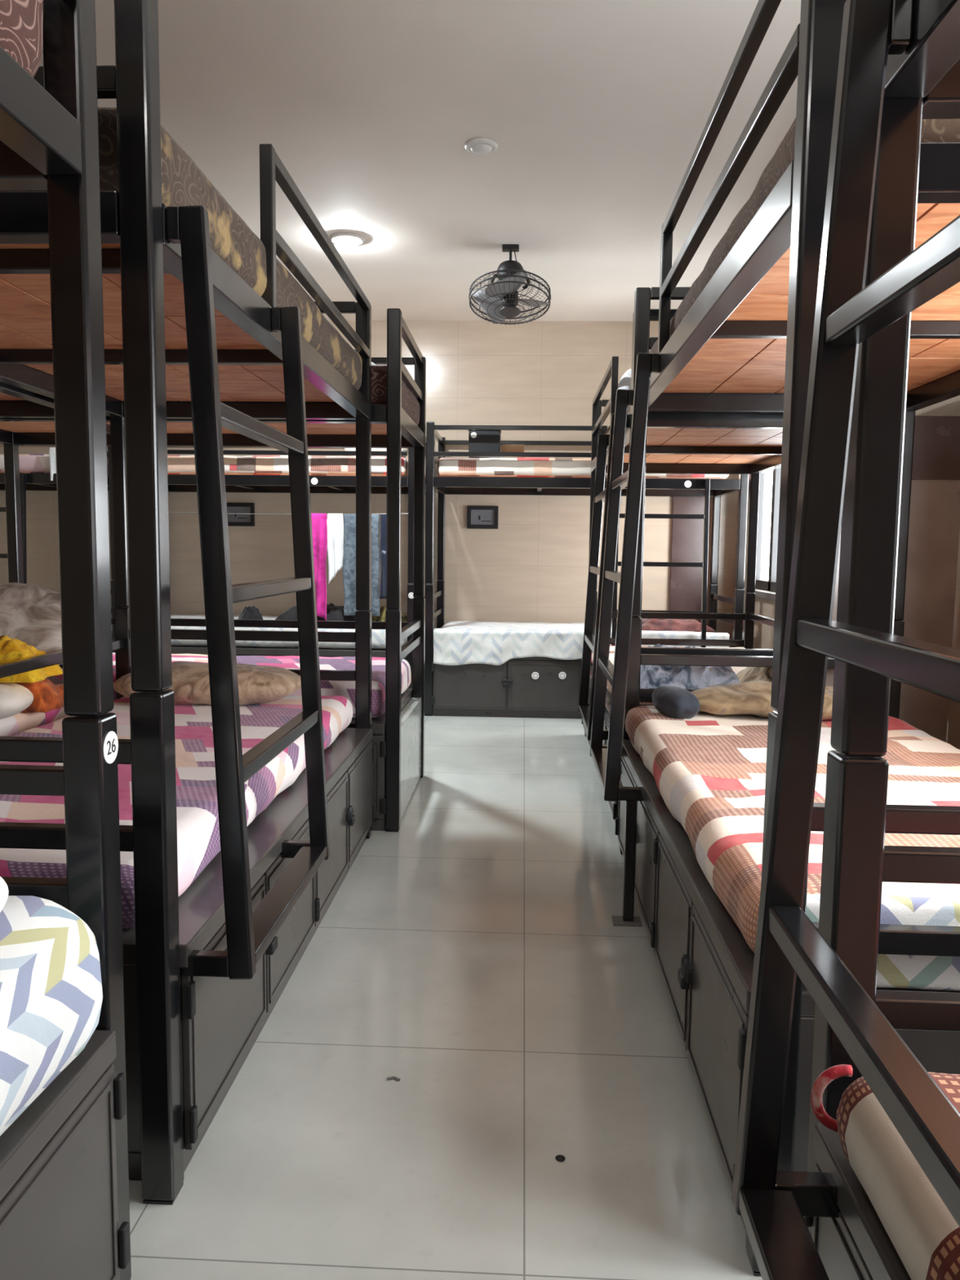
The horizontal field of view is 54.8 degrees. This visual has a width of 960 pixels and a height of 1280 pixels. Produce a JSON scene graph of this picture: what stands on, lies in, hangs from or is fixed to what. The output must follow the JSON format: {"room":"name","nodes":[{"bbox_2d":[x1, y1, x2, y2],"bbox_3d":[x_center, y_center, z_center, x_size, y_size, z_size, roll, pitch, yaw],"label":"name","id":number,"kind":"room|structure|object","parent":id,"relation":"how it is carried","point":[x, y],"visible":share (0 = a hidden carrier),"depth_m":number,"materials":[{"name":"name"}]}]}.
{"room":"dormitory","nodes":[
{"label":"dormitory","id":0,"kind":"room"},
{"bbox_2d":[0,320,737,647],"bbox_3d":[-1.360,-0.960,6.852,6.620,2.700,0.100,1,6,3],"label":"wall","id":1,"kind":"structure","parent":0,"point":[533,567],"depth_m":6.73,"materials":[{"name":"beige paint"}]},
{"bbox_2d":[226,502,254,526],"bbox_3d":[-1.776,-0.924,6.813,0.235,0.170,0.021,1,6,3],"label":"picture frame","id":2,"kind":"object","parent":1,"relation":"attached to","point":[238,520],"visible":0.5,"depth_m":6.81,"materials":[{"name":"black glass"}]},
{"bbox_2d":[466,505,498,528],"bbox_3d":[0.020,-0.892,6.730,0.225,0.165,0.021,1,6,3],"label":"picture frame","id":3,"kind":"object","parent":1,"relation":"attached to","point":[477,517],"visible":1,"depth_m":6.73,"materials":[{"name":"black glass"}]},
{"bbox_2d":[669,497,704,622],"bbox_3d":[1.498,-0.433,6.700,0.240,1.750,0.029,1,6,3],"label":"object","id":4,"kind":"structure","parent":1,"relation":"attached to","point":[686,538],"depth_m":6.67,"materials":[{"name":"brown laminate"}]},
{"bbox_2d":[39,0,800,320],"bbox_3d":[-1.561,-1.907,2.147,6.620,0.100,9.290,1,6,3],"label":"ceiling","id":5,"kind":"structure","parent":0,"point":[597,113],"depth_m":3.56,"materials":[{"name":"paint"}]},
{"bbox_2d":[329,232,364,245],"bbox_3d":[-0.699,-2.097,4.868,0.180,0.031,0.180,1,6,3],"label":"recessed light","id":6,"kind":"object","parent":5,"relation":"in","point":[340,238],"visible":1,"depth_m":4.83,"materials":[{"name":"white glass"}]},
{"bbox_2d":[333,236,359,245],"bbox_3d":[-0.699,-2.092,4.869,0.136,0.020,0.136,1,6,3],"label":"diffuser","id":7,"kind":"object","parent":6,"relation":"attached to","point":[344,241],"depth_m":4.84,"materials":[{"name":"white plastic"}]},
{"bbox_2d":[464,137,497,155],"bbox_3d":[0.006,-1.976,3.727,0.134,0.033,0.134,1,6,3],"label":"smoke detector","id":8,"kind":"object","parent":5,"relation":"in","point":[479,146],"visible":1,"depth_m":3.70,"materials":[{"name":"white plastic"}]},
{"bbox_2d":[470,143,492,155],"bbox_3d":[0.005,-1.970,3.728,0.090,0.022,0.090,1,6,3],"label":"diffuser","id":9,"kind":"object","parent":8,"relation":"attached to","point":[476,148],"depth_m":3.71,"materials":[{"name":"white plastic"}]},
{"bbox_2d":[468,244,551,325],"bbox_3d":[0.162,-1.924,4.978,0.444,0.378,0.440,1,6,3],"label":"fan","id":10,"kind":"object","parent":5,"relation":"hanging from","point":[499,300],"visible":1,"depth_m":4.95,"materials":[{"name":"black metal"}]},
{"bbox_2d":[128,715,762,1279],"bbox_3d":[-1.595,0.879,2.420,6.620,0.100,9.290,1,6,3],"label":"floor","id":11,"kind":"structure","parent":0,"point":[471,954],"depth_m":1.87,"materials":[{"name":"tile"}]},
{"bbox_2d":[0,451,111,613],"bbox_3d":[-3.429,-0.528,6.420,1.980,1.875,0.979,1,6,3],"label":"bunk bed","id":12,"kind":"object","parent":11,"relation":"on","point":[28,482],"visible":0.14,"depth_m":5.97,"materials":[{"name":"black paint"}]},
{"bbox_2d":[48,447,56,480],"bbox_3d":[-2.700,-1.132,5.964,0.141,0.213,0.043,1,6,3],"label":"towel","id":13,"kind":"object","parent":12,"relation":"hanging from","point":[52,460],"visible":0.26,"depth_m":5.95,"materials":[{"name":"white fabric"}]},
{"bbox_2d":[0,453,108,475],"bbox_3d":[-3.419,-1.196,6.412,1.865,0.130,0.751,1,6,3],"label":"mattress","id":14,"kind":"object","parent":12,"relation":"on","point":[28,463],"visible":0.12,"depth_m":6.02,"materials":[{"name":"beige fabric"}]},
{"bbox_2d":[0,1030,129,1279],"bbox_3d":[-1.014,0.827,0.355,0.976,0.420,1.932,1,6,3],"label":"locker","id":15,"kind":"object","parent":11,"relation":"on","point":[59,1215],"visible":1,"depth_m":1.14,"materials":[{"name":"grey metal"}]},
{"bbox_2d":[0,895,102,1136],"bbox_3d":[-0.984,0.502,0.328,0.951,0.228,1.859,1,6,3],"label":"mattress","id":16,"kind":"object","parent":15,"relation":"on","point":[51,993],"visible":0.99,"depth_m":1.06,"materials":[{"name":"fabric"}]},
{"bbox_2d":[0,876,8,912],"bbox_3d":[-0.598,0.300,1.067,0.093,0.069,0.094,-1,6,-13],"label":"cloth bundle","id":17,"kind":"object","parent":16,"relation":"on","point":[4,891],"visible":1,"depth_m":1.08,"materials":[{"name":"white fabric"}]},
{"bbox_2d":[0,0,131,1279],"bbox_3d":[-0.963,0.068,0.279,1.069,1.948,2.030,1,6,3],"label":"bunk bed","id":18,"kind":"object","parent":15,"relation":"on","point":[49,135],"visible":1,"depth_m":1.21,"materials":[{"name":"black paint"}]},
{"bbox_2d":[0,0,43,77],"bbox_3d":[-0.991,-0.656,0.204,0.880,0.186,1.906,1,6,3],"label":"mattress","id":19,"kind":"object","parent":18,"relation":"on","point":[21,21],"visible":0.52,"depth_m":1.05,"materials":[{"name":"brown fabric"}]},
{"bbox_2d":[122,728,374,1180],"bbox_3d":[-0.911,0.617,2.513,0.976,0.420,1.897,1,6,3],"label":"locker","id":20,"kind":"object","parent":11,"relation":"on","point":[223,1019],"visible":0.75,"depth_m":1.91,"materials":[{"name":"grey metal"}]},
{"bbox_2d":[0,695,352,928],"bbox_3d":[-0.929,0.341,2.480,0.867,0.130,1.863,1,6,3],"label":"mattress","id":21,"kind":"object","parent":20,"relation":"on","point":[198,842],"visible":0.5,"depth_m":2.14,"materials":[{"name":"fabric"}]},
{"bbox_2d":[113,661,301,706],"bbox_3d":[-0.927,0.150,3.179,0.624,0.143,0.303,1,6,3],"label":"bolster pillow","id":22,"kind":"object","parent":21,"relation":"on","point":[257,684],"visible":0.57,"depth_m":3.06,"materials":[{"name":"brown fabric"}]},
{"bbox_2d":[0,0,371,1204],"bbox_3d":[-0.860,-0.143,2.437,1.069,1.948,1.995,1,6,3],"label":"bunk bed","id":23,"kind":"object","parent":20,"relation":"on","point":[185,336],"visible":0.91,"depth_m":1.51,"materials":[{"name":"black paint"}]},
{"bbox_2d":[17,106,362,390],"bbox_3d":[-0.889,-0.854,2.358,0.884,0.161,1.857,1,6,3],"label":"mattress","id":24,"kind":"object","parent":23,"relation":"on","point":[183,183],"visible":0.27,"depth_m":1.78,"materials":[{"name":"brown fabric"}]},
{"bbox_2d":[107,446,426,688],"bbox_3d":[-1.384,-0.499,6.383,1.990,1.875,0.863,1,6,3],"label":"bunk bed","id":25,"kind":"object","parent":11,"relation":"on","point":[176,482],"visible":0.34,"depth_m":5.91,"materials":[{"name":"black paint"}]},
{"bbox_2d":[167,454,408,476],"bbox_3d":[-1.381,-1.162,6.318,1.866,0.130,0.751,1,6,3],"label":"mattress","id":26,"kind":"object","parent":25,"relation":"on","point":[176,464],"visible":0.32,"depth_m":5.95,"materials":[{"name":"multicoloured fabric"}]},
{"bbox_2d":[344,448,408,457],"bbox_3d":[-0.692,-1.265,6.217,0.425,0.131,0.303,1,6,3],"label":"pillow","id":27,"kind":"object","parent":26,"relation":"on","point":[345,449],"visible":0.11,"depth_m":6.08,"materials":[{"name":"white fabric"}]},
{"bbox_2d":[168,511,408,515],"bbox_3d":[-1.398,-0.816,5.957,1.880,0.017,0.006,1,6,3],"label":"rail","id":28,"kind":"object","parent":25,"relation":"attached to","point":[168,512],"visible":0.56,"depth_m":5.95,"materials":[{"name":"metal"}]},
{"bbox_2d":[311,513,327,620],"bbox_3d":[-1.042,-0.472,5.971,0.126,0.686,0.056,1,6,3],"label":"towel","id":29,"kind":"object","parent":28,"relation":"hanging from","point":[319,524],"visible":0.74,"depth_m":5.96,"materials":[{"name":"fabric"}]},
{"bbox_2d":[326,513,343,583],"bbox_3d":[-0.932,-0.587,5.959,0.114,0.452,0.054,1,6,3],"label":"shirt","id":30,"kind":"object","parent":28,"relation":"hanging from","point":[335,522],"visible":1,"depth_m":5.94,"materials":[{"name":"white fabric"}]},
{"bbox_2d":[342,514,380,616],"bbox_3d":[-0.761,-0.482,5.958,0.241,0.651,0.060,1,6,3],"label":"towel","id":31,"kind":"object","parent":28,"relation":"hanging from","point":[349,520],"visible":0.59,"depth_m":5.94,"materials":[{"name":"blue fabric"}]},
{"bbox_2d":[379,514,386,599],"bbox_3d":[-0.577,-0.535,5.942,0.131,0.543,0.058,1,6,3],"label":"shirt","id":32,"kind":"object","parent":28,"relation":"hanging from","point":[383,517],"visible":0.32,"depth_m":5.94,"materials":[{"name":"black fabric"}]},
{"bbox_2d":[171,645,407,660],"bbox_3d":[-1.393,0.226,6.439,1.892,0.420,0.886,1,6,3],"label":"locker","id":33,"kind":"object","parent":11,"relation":"on","point":[240,651],"visible":0.02,"depth_m":6.00,"materials":[{"name":"grey metal"}]},
{"bbox_2d":[170,613,407,648],"bbox_3d":[-1.395,-0.067,6.417,1.869,0.161,0.813,1,6,3],"label":"mattress","id":34,"kind":"object","parent":33,"relation":"on","point":[378,636],"visible":0.14,"depth_m":6.03,"materials":[{"name":"white fabric"}]},
{"bbox_2d":[237,605,262,619],"bbox_3d":[-1.534,-0.175,6.193,0.168,0.112,0.206,-1,6,-20],"label":"cloth","id":35,"kind":"object","parent":34,"relation":"on","point":[252,612],"visible":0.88,"depth_m":6.13,"materials":[{"name":"grey fabric"}]},
{"bbox_2d":[275,603,355,621],"bbox_3d":[-1.069,-0.186,6.244,0.648,0.136,0.423,1,6,3],"label":"heap","id":36,"kind":"object","parent":34,"relation":"on","point":[334,613],"visible":0.44,"depth_m":6.10,"materials":[{"name":"black fabric"}]},
{"bbox_2d":[371,605,407,622],"bbox_3d":[-0.641,-0.171,6.208,0.315,0.124,0.318,1,6,3],"label":"heap","id":37,"kind":"object","parent":34,"relation":"on","point":[381,618],"visible":0.19,"depth_m":6.11,"materials":[{"name":"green fabric"}]},
{"bbox_2d":[346,688,421,831],"bbox_3d":[-1.256,0.468,3.992,1.923,0.420,0.930,1,6,3],"label":"locker","id":38,"kind":"object","parent":11,"relation":"on","point":[411,707],"visible":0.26,"depth_m":3.73,"materials":[{"name":"grey metal"}]},
{"bbox_2d":[0,308,426,831],"bbox_3d":[-1.265,-0.294,3.935,1.980,1.948,0.900,1,6,3],"label":"bunk bed","id":39,"kind":"object","parent":38,"relation":"on","point":[393,429],"visible":0.46,"depth_m":4.08,"materials":[{"name":"black paint"}]},
{"bbox_2d":[371,364,419,425],"bbox_3d":[-1.231,-1.004,3.861,1.895,0.157,0.794,1,6,3],"label":"mattress","id":40,"kind":"object","parent":39,"relation":"on","point":[410,404],"visible":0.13,"depth_m":3.45,"materials":[{"name":"brown fabric"}]},
{"bbox_2d":[53,653,411,718],"bbox_3d":[-1.266,0.175,3.980,1.861,0.159,0.827,1,6,3],"label":"mattress","id":41,"kind":"object","parent":38,"relation":"on","point":[346,689],"visible":0.29,"depth_m":3.94,"materials":[{"name":"fabric"}]},
{"bbox_2d":[386,1075,399,1081],"bbox_3d":[-0.177,0.895,1.889,0.028,0.006,0.012,1,6,3],"label":"lint speck","id":42,"kind":"object","parent":11,"relation":"on","point":[394,1077],"visible":1,"depth_m":1.89,"materials":[{"name":"fabric"}]},
{"bbox_2d":[431,656,582,719],"bbox_3d":[0.669,0.260,6.343,1.922,0.420,0.886,1,6,3],"label":"locker","id":43,"kind":"object","parent":11,"relation":"on","point":[540,687],"visible":0.43,"depth_m":5.95,"materials":[{"name":"grey metal"}]},
{"bbox_2d":[440,621,714,632],"bbox_3d":[0.650,-0.025,6.324,1.864,0.145,0.811,1,6,3],"label":"mattress","id":44,"kind":"object","parent":43,"relation":"on","point":[451,624],"visible":0.27,"depth_m":6.36,"materials":[{"name":"white fabric"}]},
{"bbox_2d":[433,628,729,665],"bbox_3d":[0.638,0.058,5.911,1.871,0.233,0.078,1,6,3],"label":"sheet","id":45,"kind":"object","parent":44,"relation":"hanging from","point":[451,646],"visible":0.6,"depth_m":5.90,"materials":[{"name":"white fabric"}]},
{"bbox_2d":[641,618,715,631],"bbox_3d":[1.292,-0.123,6.281,0.548,0.086,0.514,1,6,3],"label":"blanket","id":46,"kind":"object","parent":44,"relation":"on","point":[648,624],"visible":0.62,"depth_m":6.09,"materials":[{"name":"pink fabric"}]},
{"bbox_2d":[555,1154,564,1161],"bbox_3d":[0.143,0.923,1.650,0.017,0.004,0.018,1,6,3],"label":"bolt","id":47,"kind":"object","parent":11,"relation":"on","point":[559,1157],"visible":1,"depth_m":1.65,"materials":[{"name":"black metal"}]},
{"bbox_2d":[424,421,748,715],"bbox_3d":[0.676,-0.460,6.230,2.020,1.875,0.979,1,6,3],"label":"bunk bed","id":48,"kind":"object","parent":11,"relation":"on","point":[706,488],"visible":0.63,"depth_m":5.85,"materials":[{"name":"black paint"}]},
{"bbox_2d":[435,457,728,479],"bbox_3d":[0.665,-1.129,6.223,1.865,0.130,0.752,1,6,3],"label":"mattress","id":49,"kind":"object","parent":48,"relation":"on","point":[499,467],"visible":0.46,"depth_m":5.88,"materials":[{"name":"multicoloured fabric"}]},
{"bbox_2d":[468,430,501,457],"bbox_3d":[0.031,-1.266,5.961,0.206,0.190,0.146,1,6,3],"label":"storage box","id":50,"kind":"object","parent":49,"relation":"on","point":[479,441],"visible":0.69,"depth_m":5.89,"materials":[{"name":"plastic"}]},
{"bbox_2d":[501,444,524,457],"bbox_3d":[0.212,-1.217,5.997,0.150,0.086,0.101,1,6,3],"label":"carton","id":51,"kind":"object","parent":49,"relation":"on","point":[504,448],"visible":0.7,"depth_m":5.95,"materials":[{"name":"cardboard"}]},
{"bbox_2d":[581,665,618,822],"bbox_3d":[1.025,0.455,4.401,0.976,0.420,1.932,1,6,3],"label":"locker","id":52,"kind":"object","parent":11,"relation":"on","point":[614,806],"visible":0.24,"depth_m":3.94,"materials":[{"name":"grey metal"}]},
{"bbox_2d":[591,645,746,704],"bbox_3d":[1.034,0.179,4.360,0.894,0.130,1.888,1,6,3],"label":"mattress","id":53,"kind":"object","parent":52,"relation":"on","point":[611,652],"visible":0.03,"depth_m":4.31,"materials":[{"name":"white fabric"}]},
{"bbox_2d":[640,644,740,699],"bbox_3d":[0.787,0.107,3.657,0.444,0.181,0.479,0,6,-3],"label":"blanket","id":54,"kind":"object","parent":53,"relation":"on","point":[682,677],"visible":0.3,"depth_m":3.48,"materials":[{"name":"grey fabric"}]},
{"bbox_2d":[736,666,772,682],"bbox_3d":[1.256,0.124,3.656,0.494,0.160,0.466,2,6,8],"label":"blanket","id":55,"kind":"object","parent":53,"relation":"on","point":[749,673],"visible":0.16,"depth_m":3.66,"materials":[{"name":"beige fabric"}]},
{"bbox_2d":[577,309,783,740],"bbox_3d":[0.992,-0.296,4.330,1.069,1.928,2.030,1,6,3],"label":"bunk bed","id":56,"kind":"object","parent":52,"relation":"on","point":[678,442],"visible":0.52,"depth_m":4.10,"materials":[{"name":"black paint"}]},
{"bbox_2d":[604,405,630,434],"bbox_3d":[1.056,-0.998,4.239,0.842,0.166,1.878,1,6,3],"label":"mattress","id":57,"kind":"object","parent":56,"relation":"on","point":[607,432],"visible":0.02,"depth_m":4.75,"materials":[{"name":"fabric"}]},
{"bbox_2d":[617,368,631,389],"bbox_3d":[0.747,-1.201,4.495,0.171,0.211,0.464,1,6,3],"label":"cloth bundle","id":58,"kind":"object","parent":57,"relation":"on","point":[624,383],"visible":0.16,"depth_m":4.32,"materials":[{"name":"white fabric"}]},
{"bbox_2d":[589,0,959,1276],"bbox_3d":[0.883,-0.114,2.258,1.069,1.968,1.985,1,6,3],"label":"bunk bed","id":59,"kind":"object","parent":11,"relation":"on","point":[744,344],"visible":0.62,"depth_m":1.95,"materials":[{"name":"black paint"}]},
{"bbox_2d":[648,117,959,353],"bbox_3d":[0.935,-0.819,2.198,0.870,0.126,1.898,1,6,3],"label":"mattress","id":60,"kind":"object","parent":59,"relation":"on","point":[933,131],"visible":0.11,"depth_m":1.58,"materials":[{"name":"brown fabric"}]},
{"bbox_2d":[614,739,959,1230],"bbox_3d":[0.916,0.657,2.331,0.976,0.420,1.887,1,6,3],"label":"locker","id":61,"kind":"object","parent":11,"relation":"on","point":[705,962],"visible":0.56,"depth_m":1.73,"materials":[{"name":"grey metal"}]},
{"bbox_2d":[625,705,959,952],"bbox_3d":[0.916,0.375,2.343,0.914,0.131,1.861,1,6,3],"label":"mattress","id":62,"kind":"object","parent":61,"relation":"on","point":[708,770],"visible":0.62,"depth_m":2.17,"materials":[{"name":"multicoloured fabric"}]},
{"bbox_2d":[652,685,699,719],"bbox_3d":[0.633,0.204,3.034,0.110,0.100,0.227,-1,6,-16],"label":"cloth bundle","id":63,"kind":"object","parent":62,"relation":"on","point":[674,702],"visible":0.98,"depth_m":2.96,"materials":[{"name":"grey fabric"}]},
{"bbox_2d":[690,680,833,719],"bbox_3d":[0.976,0.198,3.040,0.621,0.120,0.269,1,6,3],"label":"pillow","id":64,"kind":"object","parent":62,"relation":"on","point":[753,698],"visible":0.56,"depth_m":2.95,"materials":[{"name":"beige fabric"}]},
{"bbox_2d":[802,893,959,991],"bbox_3d":[0.857,0.463,1.398,0.780,0.144,0.045,1,6,3],"label":"sheet","id":65,"kind":"object","parent":61,"relation":"on","point":[894,971],"visible":0.23,"depth_m":1.39,"materials":[{"name":"fabric"}]},
{"bbox_2d":[731,0,959,1279],"bbox_3d":[0.777,0.103,0.055,1.069,1.963,2.024,1,6,3],"label":"bunk bed","id":66,"kind":"object","parent":11,"relation":"on","point":[899,64],"visible":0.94,"depth_m":0.95,"materials":[{"name":"black paint"}]},
{"bbox_2d":[803,1123,911,1279],"bbox_3d":[0.810,0.871,0.129,0.976,0.420,1.926,1,6,3],"label":"locker","id":67,"kind":"object","parent":11,"relation":"on","point":[855,1245],"visible":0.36,"depth_m":0.97,"materials":[{"name":"grey metal"}]},
{"bbox_2d":[835,1071,959,1279],"bbox_3d":[0.795,0.594,0.076,0.939,0.136,1.870,1,6,3],"label":"mattress","id":68,"kind":"object","parent":67,"relation":"on","point":[922,1231],"visible":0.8,"depth_m":0.83,"materials":[{"name":"beige fabric"}]},
{"bbox_2d":[810,1064,853,1132],"bbox_3d":[0.375,0.490,0.991,0.041,0.076,0.012,1,6,3],"label":"strap","id":69,"kind":"object","parent":68,"relation":"attached to","point":[828,1075],"visible":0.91,"depth_m":0.99,"materials":[{"name":"red plastic"}]},
{"bbox_2d":[825,415,959,742],"bbox_3d":[1.418,-0.001,3.279,0.490,1.555,0.032,1,6,3],"label":"board","id":70,"kind":"object","parent":11,"relation":"on","point":[935,505],"visible":0.1,"depth_m":3.23,"materials":[{"name":"brown laminate"}]},
{"bbox_3d":[-1.912,0.600,2.560,0.976,0.420,1.897,1,6,3],"label":"locker","id":71,"kind":"object","parent":11,"relation":"on","visible":0},
{"bbox_2d":[0,382,62,668],"bbox_3d":[-1.920,-0.160,2.486,0.950,1.948,1.995,1,6,3],"label":"bunk bed","id":72,"kind":"object","parent":71,"relation":"on","point":[15,402],"visible":0.03,"depth_m":3.36,"materials":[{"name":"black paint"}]},
{"bbox_2d":[0,706,68,736],"bbox_3d":[-1.923,0.325,2.521,0.876,0.129,1.860,1,6,3],"label":"mattress","id":73,"kind":"object","parent":71,"relation":"on","point":[20,722],"visible":0.12,"depth_m":3.00,"materials":[{"name":"fabric"}]},
{"bbox_2d":[0,682,33,719],"bbox_3d":[-1.538,0.188,2.870,0.261,0.114,0.206,1,6,3],"label":"pillow","id":74,"kind":"object","parent":73,"relation":"on","point":[15,698],"visible":0.95,"depth_m":2.84,"materials":[{"name":"white fabric"}]},
{"bbox_2d":[12,677,63,712],"bbox_3d":[-1.606,0.152,3.110,0.438,0.136,0.276,1,6,0],"label":"blanket","id":75,"kind":"object","parent":73,"relation":"on","point":[48,696],"visible":0.41,"depth_m":3.03,"materials":[{"name":"orange fabric"}]},
{"bbox_2d":[0,582,62,665],"bbox_3d":[-1.610,-0.055,3.257,0.468,0.286,0.329,1,6,3],"label":"pillow","id":76,"kind":"object","parent":75,"relation":"on","point":[30,614],"visible":0.41,"depth_m":3.16,"materials":[{"name":"beige fabric"}]},
{"bbox_2d":[0,635,62,683],"bbox_3d":[-1.545,0.051,2.936,0.357,0.139,0.233,0,6,-3],"label":"cloth","id":77,"kind":"object","parent":75,"relation":"on","point":[11,650],"visible":0.71,"depth_m":2.88,"materials":[{"name":"yellow fabric"}]},
{"bbox_2d":[47,675,62,684],"bbox_3d":[-1.766,0.148,3.340,0.630,0.096,0.231,1,6,3],"label":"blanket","id":78,"kind":"object","parent":73,"relation":"on","point":[54,680],"visible":0.03,"depth_m":3.36,"materials":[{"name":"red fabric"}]},
{"bbox_2d":[731,395,959,749],"bbox_3d":[1.678,-0.460,2.133,0.100,2.700,9.090,1,6,3],"label":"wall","id":79,"kind":"structure","parent":0,"point":[763,634],"depth_m":3.50,"materials":[{"name":"beige paint"}]},
{"bbox_2d":[742,588,775,600],"bbox_3d":[1.762,-0.272,5.653,0.050,0.040,1.360,1,6,3],"label":"trim","id":80,"kind":"structure","parent":79,"relation":"attached to","point":[759,593],"depth_m":5.65,"materials":[{"name":"metal"}]},
{"bbox_2d":[755,466,781,591],"bbox_3d":[1.838,-0.729,5.605,0.050,0.880,1.260,1,6,3],"label":"window","id":81,"kind":"structure","parent":79,"relation":"in","point":[770,584],"depth_m":5.78,"materials":[{"name":"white glass"}]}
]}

